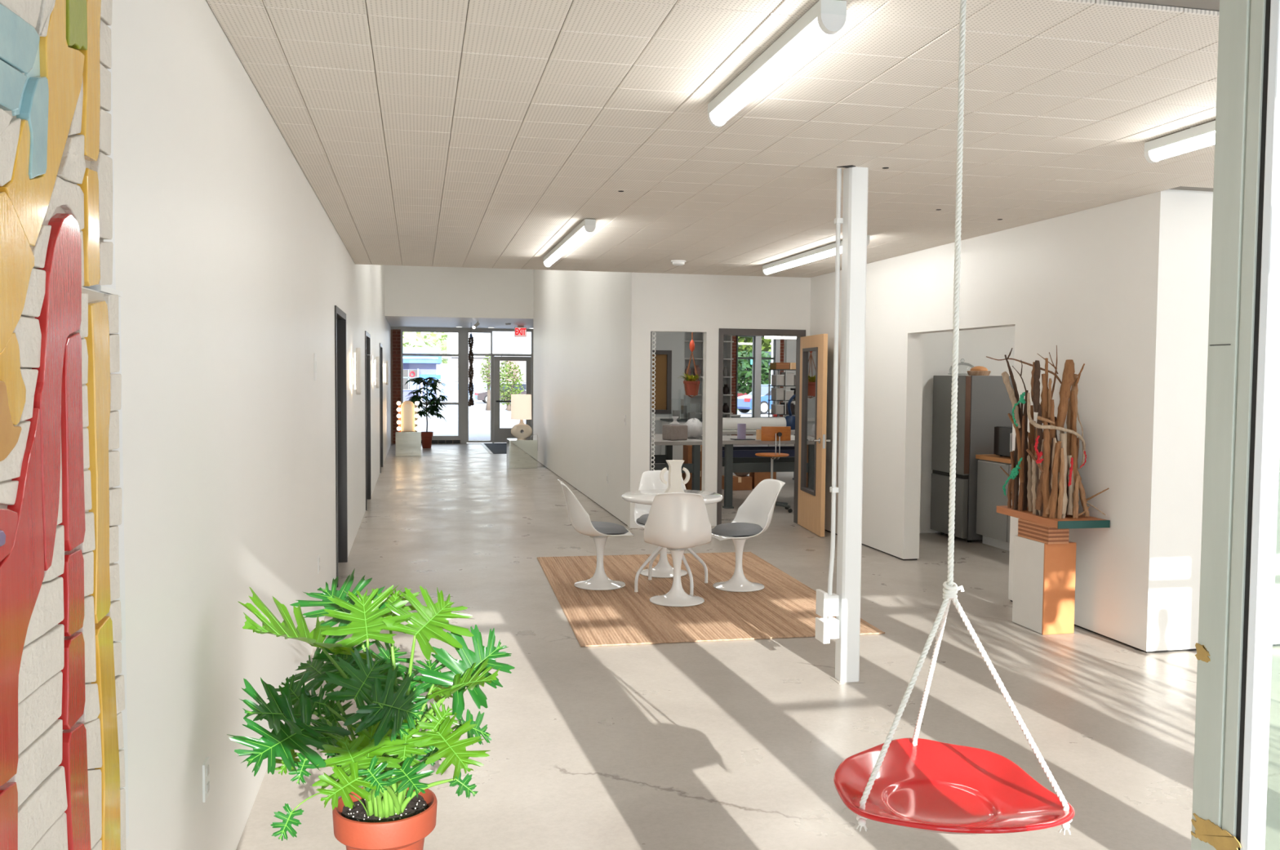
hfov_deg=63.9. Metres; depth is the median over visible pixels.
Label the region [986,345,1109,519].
driftwood sculpture
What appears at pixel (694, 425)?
plastic bag
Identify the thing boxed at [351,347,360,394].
wall sconce
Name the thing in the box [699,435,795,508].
bench
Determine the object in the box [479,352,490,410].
street tree
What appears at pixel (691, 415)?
clear box
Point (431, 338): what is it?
street tree
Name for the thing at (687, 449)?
cardboard box
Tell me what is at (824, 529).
trim
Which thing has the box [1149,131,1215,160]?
diffuser
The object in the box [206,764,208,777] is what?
socket
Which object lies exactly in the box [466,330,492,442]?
window
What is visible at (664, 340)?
wall partition
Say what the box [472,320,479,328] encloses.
spot lamp
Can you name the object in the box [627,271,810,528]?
wall
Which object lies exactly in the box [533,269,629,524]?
wall
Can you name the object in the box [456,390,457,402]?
bollard
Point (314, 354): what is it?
wall switch
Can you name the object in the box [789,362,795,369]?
wooden crate
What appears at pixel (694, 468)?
bench
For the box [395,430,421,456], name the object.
plinth
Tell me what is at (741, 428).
canister
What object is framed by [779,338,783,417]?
wall
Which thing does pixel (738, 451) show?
bench
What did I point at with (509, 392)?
street tree
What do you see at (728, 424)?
paper roll
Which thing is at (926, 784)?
swing seat
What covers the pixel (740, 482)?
cardboard box
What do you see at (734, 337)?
wall
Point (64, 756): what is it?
wall art
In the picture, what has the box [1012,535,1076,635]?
plinth
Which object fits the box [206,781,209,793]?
socket
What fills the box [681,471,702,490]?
cardboard box
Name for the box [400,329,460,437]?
window
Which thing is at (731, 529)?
seat cushion
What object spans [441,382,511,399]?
wall
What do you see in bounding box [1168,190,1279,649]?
wall
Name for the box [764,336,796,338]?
light
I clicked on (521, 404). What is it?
table lamp
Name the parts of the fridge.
door, door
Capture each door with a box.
[334,305,347,586]
[364,330,371,510]
[379,342,382,472]
[492,331,533,443]
[797,333,831,536]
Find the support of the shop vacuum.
on the bench at (738, 451)
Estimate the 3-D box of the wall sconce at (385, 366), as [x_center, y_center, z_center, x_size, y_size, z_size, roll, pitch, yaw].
[-4.879,-1.000,19.689,0.086,0.460,0.260,0,3,-12]
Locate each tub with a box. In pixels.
[730,414,740,417]
[770,387,784,399]
[770,404,784,413]
[771,374,784,385]
[780,372,794,385]
[780,401,794,413]
[783,390,794,399]
[790,387,795,399]
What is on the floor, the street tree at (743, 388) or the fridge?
the fridge
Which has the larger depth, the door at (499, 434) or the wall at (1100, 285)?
the door at (499, 434)
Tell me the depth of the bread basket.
10.62 m
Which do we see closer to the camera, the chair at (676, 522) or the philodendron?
the philodendron
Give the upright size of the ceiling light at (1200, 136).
0.104 m
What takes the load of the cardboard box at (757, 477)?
on the floor
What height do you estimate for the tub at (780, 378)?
0.201 m
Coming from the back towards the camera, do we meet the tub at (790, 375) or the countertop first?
the tub at (790, 375)
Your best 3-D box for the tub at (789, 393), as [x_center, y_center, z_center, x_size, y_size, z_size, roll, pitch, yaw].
[2.754,-0.559,19.181,0.170,0.182,0.275,0,3,-12]
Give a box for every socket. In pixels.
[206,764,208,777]
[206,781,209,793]
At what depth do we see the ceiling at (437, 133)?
4.55 m
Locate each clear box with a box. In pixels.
[669,399,684,419]
[683,395,689,418]
[685,404,698,419]
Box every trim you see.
[391,326,533,332]
[421,440,460,443]
[431,328,466,443]
[537,460,627,525]
[651,417,680,420]
[753,335,780,435]
[824,528,1279,653]
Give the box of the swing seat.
[833,0,1075,834]
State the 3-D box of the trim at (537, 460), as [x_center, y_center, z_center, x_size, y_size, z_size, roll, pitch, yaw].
[-1.113,0.910,16.409,0.110,0.012,9.740,0,3,-12]
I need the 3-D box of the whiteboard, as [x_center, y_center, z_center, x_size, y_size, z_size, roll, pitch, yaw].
[4.175,-1.887,27.319,0.660,0.750,0.050,0,3,-12]
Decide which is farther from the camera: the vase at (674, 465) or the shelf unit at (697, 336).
the shelf unit at (697, 336)
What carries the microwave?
on the countertop
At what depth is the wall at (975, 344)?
11.29 m
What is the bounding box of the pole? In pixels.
[770,338,773,412]
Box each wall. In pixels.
[111,0,391,849]
[384,265,533,319]
[391,329,400,443]
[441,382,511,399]
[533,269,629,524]
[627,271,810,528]
[730,335,736,435]
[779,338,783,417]
[782,338,795,435]
[809,189,1183,651]
[919,325,1014,533]
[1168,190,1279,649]
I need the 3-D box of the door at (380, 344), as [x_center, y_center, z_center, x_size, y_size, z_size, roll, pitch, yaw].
[-4.690,-0.319,18.237,0.190,2.240,1.220,0,3,-12]
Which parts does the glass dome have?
plate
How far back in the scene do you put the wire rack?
18.99 m
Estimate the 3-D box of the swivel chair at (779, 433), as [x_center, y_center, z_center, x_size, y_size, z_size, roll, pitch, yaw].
[1.667,0.553,13.059,0.568,1.084,0.556,0,3,-12]
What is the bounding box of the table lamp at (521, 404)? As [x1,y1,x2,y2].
[511,394,537,439]
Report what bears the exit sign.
hanging from the ceiling at (403, 322)
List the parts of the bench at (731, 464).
leg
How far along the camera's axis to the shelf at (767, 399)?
18.99 m
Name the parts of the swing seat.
dish seat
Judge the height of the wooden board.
0.048 m
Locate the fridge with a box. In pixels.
[930,375,1013,542]
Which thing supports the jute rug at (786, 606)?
on the floor
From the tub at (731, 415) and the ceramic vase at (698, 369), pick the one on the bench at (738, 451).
the tub at (731, 415)
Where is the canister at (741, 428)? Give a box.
[730,423,755,439]
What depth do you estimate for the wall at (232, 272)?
3.31 m
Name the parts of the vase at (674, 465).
handle, handle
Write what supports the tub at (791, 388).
on the wire rack
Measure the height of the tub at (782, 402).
0.218 m
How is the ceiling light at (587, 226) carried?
attached to the ceiling at (437, 133)
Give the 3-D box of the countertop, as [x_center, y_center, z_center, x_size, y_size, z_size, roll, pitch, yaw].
[3.968,0.345,9.751,0.635,0.090,1.845,0,3,-12]
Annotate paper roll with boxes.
[722,417,786,431]
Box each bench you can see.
[651,434,702,490]
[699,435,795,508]
[722,429,795,479]
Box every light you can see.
[543,218,595,267]
[707,0,846,127]
[762,235,870,275]
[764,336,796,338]
[1144,120,1215,163]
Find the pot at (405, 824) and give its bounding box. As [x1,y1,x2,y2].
[332,786,437,849]
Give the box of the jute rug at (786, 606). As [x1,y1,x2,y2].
[537,551,884,646]
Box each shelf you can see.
[767,399,795,400]
[768,368,795,370]
[768,385,795,386]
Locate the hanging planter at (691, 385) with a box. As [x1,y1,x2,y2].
[679,332,700,397]
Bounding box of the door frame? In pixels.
[716,328,805,524]
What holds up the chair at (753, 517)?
on the jute rug at (786, 606)
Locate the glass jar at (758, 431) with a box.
[755,427,761,439]
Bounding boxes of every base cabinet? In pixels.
[660,418,727,475]
[976,458,1011,551]
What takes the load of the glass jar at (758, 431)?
on the bench at (731, 464)
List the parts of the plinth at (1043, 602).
panel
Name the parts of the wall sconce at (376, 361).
lamp shade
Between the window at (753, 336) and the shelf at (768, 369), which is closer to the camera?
the shelf at (768, 369)
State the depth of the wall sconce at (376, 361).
14.93 m
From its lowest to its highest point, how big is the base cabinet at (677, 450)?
0.985 m
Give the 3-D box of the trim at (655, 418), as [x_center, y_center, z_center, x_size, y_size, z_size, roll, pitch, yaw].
[-0.239,-0.106,17.537,2.060,0.050,0.050,0,3,-12]
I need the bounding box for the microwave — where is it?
[993,426,1012,457]
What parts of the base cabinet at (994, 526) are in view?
edge pull, door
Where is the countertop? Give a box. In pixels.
[975,453,1011,463]
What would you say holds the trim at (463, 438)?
attached to the wall at (395, 334)
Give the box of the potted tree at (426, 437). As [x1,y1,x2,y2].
[404,376,451,448]
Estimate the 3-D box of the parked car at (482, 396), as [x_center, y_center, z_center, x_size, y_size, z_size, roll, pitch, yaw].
[-10.228,-2.394,78.081,4.510,1.480,1.820,0,3,-15]
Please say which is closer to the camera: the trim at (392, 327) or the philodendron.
the philodendron
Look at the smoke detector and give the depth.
10.14 m
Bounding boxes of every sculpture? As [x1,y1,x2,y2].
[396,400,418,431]
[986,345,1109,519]
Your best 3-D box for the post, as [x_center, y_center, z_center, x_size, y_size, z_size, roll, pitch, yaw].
[-14.578,-3.559,78.617,0.340,3.750,0.300,0,3,-12]
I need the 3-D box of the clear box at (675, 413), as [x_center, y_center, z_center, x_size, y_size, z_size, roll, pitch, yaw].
[0.607,-0.261,17.124,0.200,0.339,0.200,0,3,-12]
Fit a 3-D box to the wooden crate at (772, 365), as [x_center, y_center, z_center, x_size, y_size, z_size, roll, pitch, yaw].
[2.601,-1.099,19.124,0.260,0.124,0.360,0,3,-12]
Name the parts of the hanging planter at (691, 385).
cord, pot, cord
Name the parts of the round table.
leg, leg, leg, leg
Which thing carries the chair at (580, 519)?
on the jute rug at (786, 606)
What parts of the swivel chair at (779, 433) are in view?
gas post, seat, backrest, leg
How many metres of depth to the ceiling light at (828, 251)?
9.43 m
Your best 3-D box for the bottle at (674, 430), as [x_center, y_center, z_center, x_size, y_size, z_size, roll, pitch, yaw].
[0.465,0.044,13.625,0.260,0.309,0.240,-1,3,-29]
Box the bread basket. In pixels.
[967,365,991,375]
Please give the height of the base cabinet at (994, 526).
0.880 m
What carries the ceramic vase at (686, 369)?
on the shelf unit at (697, 336)
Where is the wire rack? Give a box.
[767,368,795,446]
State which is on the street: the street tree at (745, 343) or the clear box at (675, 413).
the street tree at (745, 343)
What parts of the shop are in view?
door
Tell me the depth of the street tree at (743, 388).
61.87 m
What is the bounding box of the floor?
[235,442,1279,849]
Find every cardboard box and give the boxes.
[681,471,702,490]
[683,444,702,471]
[721,475,751,490]
[749,471,776,488]
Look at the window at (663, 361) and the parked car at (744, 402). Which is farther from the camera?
the parked car at (744, 402)
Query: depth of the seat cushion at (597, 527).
8.13 m
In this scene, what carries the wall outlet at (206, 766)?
attached to the wall at (232, 272)
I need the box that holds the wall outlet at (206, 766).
[202,756,209,802]
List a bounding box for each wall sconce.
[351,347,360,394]
[373,356,378,387]
[383,360,387,384]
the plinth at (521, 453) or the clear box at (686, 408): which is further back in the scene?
the plinth at (521, 453)
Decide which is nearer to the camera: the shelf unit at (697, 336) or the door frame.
the door frame
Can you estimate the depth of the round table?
8.12 m
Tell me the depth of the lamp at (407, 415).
21.42 m
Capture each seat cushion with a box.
[591,520,627,533]
[637,513,648,523]
[711,522,762,536]
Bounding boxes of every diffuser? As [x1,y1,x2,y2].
[764,246,842,274]
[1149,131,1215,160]
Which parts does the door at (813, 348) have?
lite frame, pane, door handle, latch plate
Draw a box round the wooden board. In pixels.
[996,505,1110,528]
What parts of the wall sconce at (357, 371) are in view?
plate, lamp shade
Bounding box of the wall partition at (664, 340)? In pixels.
[651,331,684,463]
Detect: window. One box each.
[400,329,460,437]
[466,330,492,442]
[651,350,671,413]
[735,335,755,417]
[760,336,775,404]
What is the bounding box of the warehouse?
[446,331,531,382]
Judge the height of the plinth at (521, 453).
0.517 m
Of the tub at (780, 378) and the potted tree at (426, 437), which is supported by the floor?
the potted tree at (426, 437)
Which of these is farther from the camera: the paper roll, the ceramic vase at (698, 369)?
the ceramic vase at (698, 369)
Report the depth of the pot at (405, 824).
3.26 m
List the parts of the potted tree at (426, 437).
pot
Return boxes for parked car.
[474,384,525,403]
[516,382,525,390]
[737,384,747,396]
[737,384,772,413]
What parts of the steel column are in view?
plate, plate, floor plate, post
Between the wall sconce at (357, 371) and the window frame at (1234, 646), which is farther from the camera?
the wall sconce at (357, 371)
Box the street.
[403,388,772,439]
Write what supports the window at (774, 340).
in the wall at (781, 340)
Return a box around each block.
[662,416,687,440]
[1017,518,1069,543]
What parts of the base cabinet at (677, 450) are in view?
door, door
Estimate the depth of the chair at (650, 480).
8.90 m
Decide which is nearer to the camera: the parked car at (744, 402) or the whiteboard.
the whiteboard
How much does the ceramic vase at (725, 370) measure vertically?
0.200 m
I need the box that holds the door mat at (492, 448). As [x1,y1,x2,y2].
[480,443,506,453]
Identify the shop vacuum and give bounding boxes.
[784,394,795,429]
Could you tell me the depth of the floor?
5.33 m
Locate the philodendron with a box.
[226,568,515,849]
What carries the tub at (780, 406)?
on the wire rack
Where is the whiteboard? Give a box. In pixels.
[784,339,795,362]
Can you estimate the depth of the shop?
83.21 m
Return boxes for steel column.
[815,166,868,684]
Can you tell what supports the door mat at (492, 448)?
on the floor
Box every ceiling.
[206,0,1219,277]
[385,316,533,328]
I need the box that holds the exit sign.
[514,325,526,337]
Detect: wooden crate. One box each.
[769,362,789,368]
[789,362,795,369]
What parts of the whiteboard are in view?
edge rail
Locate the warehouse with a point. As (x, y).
(503, 342)
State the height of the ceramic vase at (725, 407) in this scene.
0.200 m
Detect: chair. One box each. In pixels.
[556,479,634,590]
[634,470,687,577]
[644,492,711,606]
[711,478,785,591]
[755,426,792,512]
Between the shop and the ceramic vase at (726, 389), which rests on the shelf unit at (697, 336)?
the ceramic vase at (726, 389)
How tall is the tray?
0.011 m
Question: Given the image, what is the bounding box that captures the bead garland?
[467,333,474,406]
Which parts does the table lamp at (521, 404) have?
lamp shade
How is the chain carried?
hanging from the wall at (706, 304)
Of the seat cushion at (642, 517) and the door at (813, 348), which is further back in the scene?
the door at (813, 348)
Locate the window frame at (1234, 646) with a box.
[1191,0,1279,849]
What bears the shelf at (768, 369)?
attached to the wire rack
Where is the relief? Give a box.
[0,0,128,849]
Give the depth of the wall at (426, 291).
20.69 m
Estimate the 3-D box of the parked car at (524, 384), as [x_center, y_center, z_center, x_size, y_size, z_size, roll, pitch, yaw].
[-9.812,-2.758,85.836,4.510,1.480,1.820,0,3,-12]
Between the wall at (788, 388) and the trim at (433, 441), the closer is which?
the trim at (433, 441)
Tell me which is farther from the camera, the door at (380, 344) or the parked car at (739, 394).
the parked car at (739, 394)
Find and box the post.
[447,355,452,402]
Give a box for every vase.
[659,459,689,493]
[684,366,691,375]
[693,364,701,376]
[722,402,728,412]
[723,366,728,376]
[723,384,728,394]
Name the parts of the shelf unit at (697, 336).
shelf, shelf, shelf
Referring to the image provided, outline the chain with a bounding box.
[649,331,655,470]
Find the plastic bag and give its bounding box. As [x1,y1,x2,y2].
[684,417,702,438]
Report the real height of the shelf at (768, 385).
0.014 m
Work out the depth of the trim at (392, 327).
25.35 m
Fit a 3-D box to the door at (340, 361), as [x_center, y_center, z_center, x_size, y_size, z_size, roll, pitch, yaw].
[-2.620,0.149,8.690,0.190,2.240,1.180,0,3,-12]
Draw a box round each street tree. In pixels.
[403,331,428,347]
[421,332,448,364]
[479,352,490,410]
[499,360,524,410]
[737,336,771,375]
[737,349,771,394]
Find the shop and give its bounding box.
[403,346,441,400]
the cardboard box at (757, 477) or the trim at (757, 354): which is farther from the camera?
the trim at (757, 354)
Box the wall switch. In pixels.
[313,353,316,380]
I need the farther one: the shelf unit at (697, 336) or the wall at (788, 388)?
the wall at (788, 388)
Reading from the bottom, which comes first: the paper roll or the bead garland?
the paper roll
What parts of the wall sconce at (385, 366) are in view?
lamp shade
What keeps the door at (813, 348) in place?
attached to the door frame
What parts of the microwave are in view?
handle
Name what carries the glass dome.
on the fridge
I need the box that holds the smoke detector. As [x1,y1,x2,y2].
[671,259,685,265]
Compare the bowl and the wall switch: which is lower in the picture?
the bowl
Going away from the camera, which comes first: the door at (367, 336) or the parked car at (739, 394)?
the door at (367, 336)
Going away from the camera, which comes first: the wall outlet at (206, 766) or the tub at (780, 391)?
the wall outlet at (206, 766)
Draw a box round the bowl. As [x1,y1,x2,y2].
[733,471,750,475]
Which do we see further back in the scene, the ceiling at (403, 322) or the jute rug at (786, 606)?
the ceiling at (403, 322)
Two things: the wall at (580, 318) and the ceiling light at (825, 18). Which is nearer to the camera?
the ceiling light at (825, 18)
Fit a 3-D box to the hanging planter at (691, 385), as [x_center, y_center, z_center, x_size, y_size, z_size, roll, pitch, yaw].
[0.698,-1.114,14.472,0.320,1.457,0.446,1,3,5]
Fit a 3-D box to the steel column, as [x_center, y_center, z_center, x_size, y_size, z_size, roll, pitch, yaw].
[1.132,0.013,5.701,0.252,2.852,0.130,0,3,-12]
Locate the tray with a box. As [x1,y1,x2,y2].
[730,438,755,439]
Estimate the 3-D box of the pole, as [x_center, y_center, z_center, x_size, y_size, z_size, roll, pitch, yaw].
[6.950,-3.215,53.594,0.300,5.140,0.200,0,3,-12]
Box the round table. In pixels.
[621,488,723,595]
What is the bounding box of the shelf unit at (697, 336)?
[684,332,733,435]
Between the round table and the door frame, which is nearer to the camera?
the round table
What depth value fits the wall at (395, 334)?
25.17 m
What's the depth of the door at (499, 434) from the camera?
25.75 m
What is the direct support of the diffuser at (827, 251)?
attached to the ceiling light at (828, 251)
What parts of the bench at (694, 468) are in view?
leg, leg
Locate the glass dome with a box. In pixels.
[948,358,973,375]
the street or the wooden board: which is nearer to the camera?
the wooden board
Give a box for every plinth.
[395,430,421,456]
[506,438,537,468]
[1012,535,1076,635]

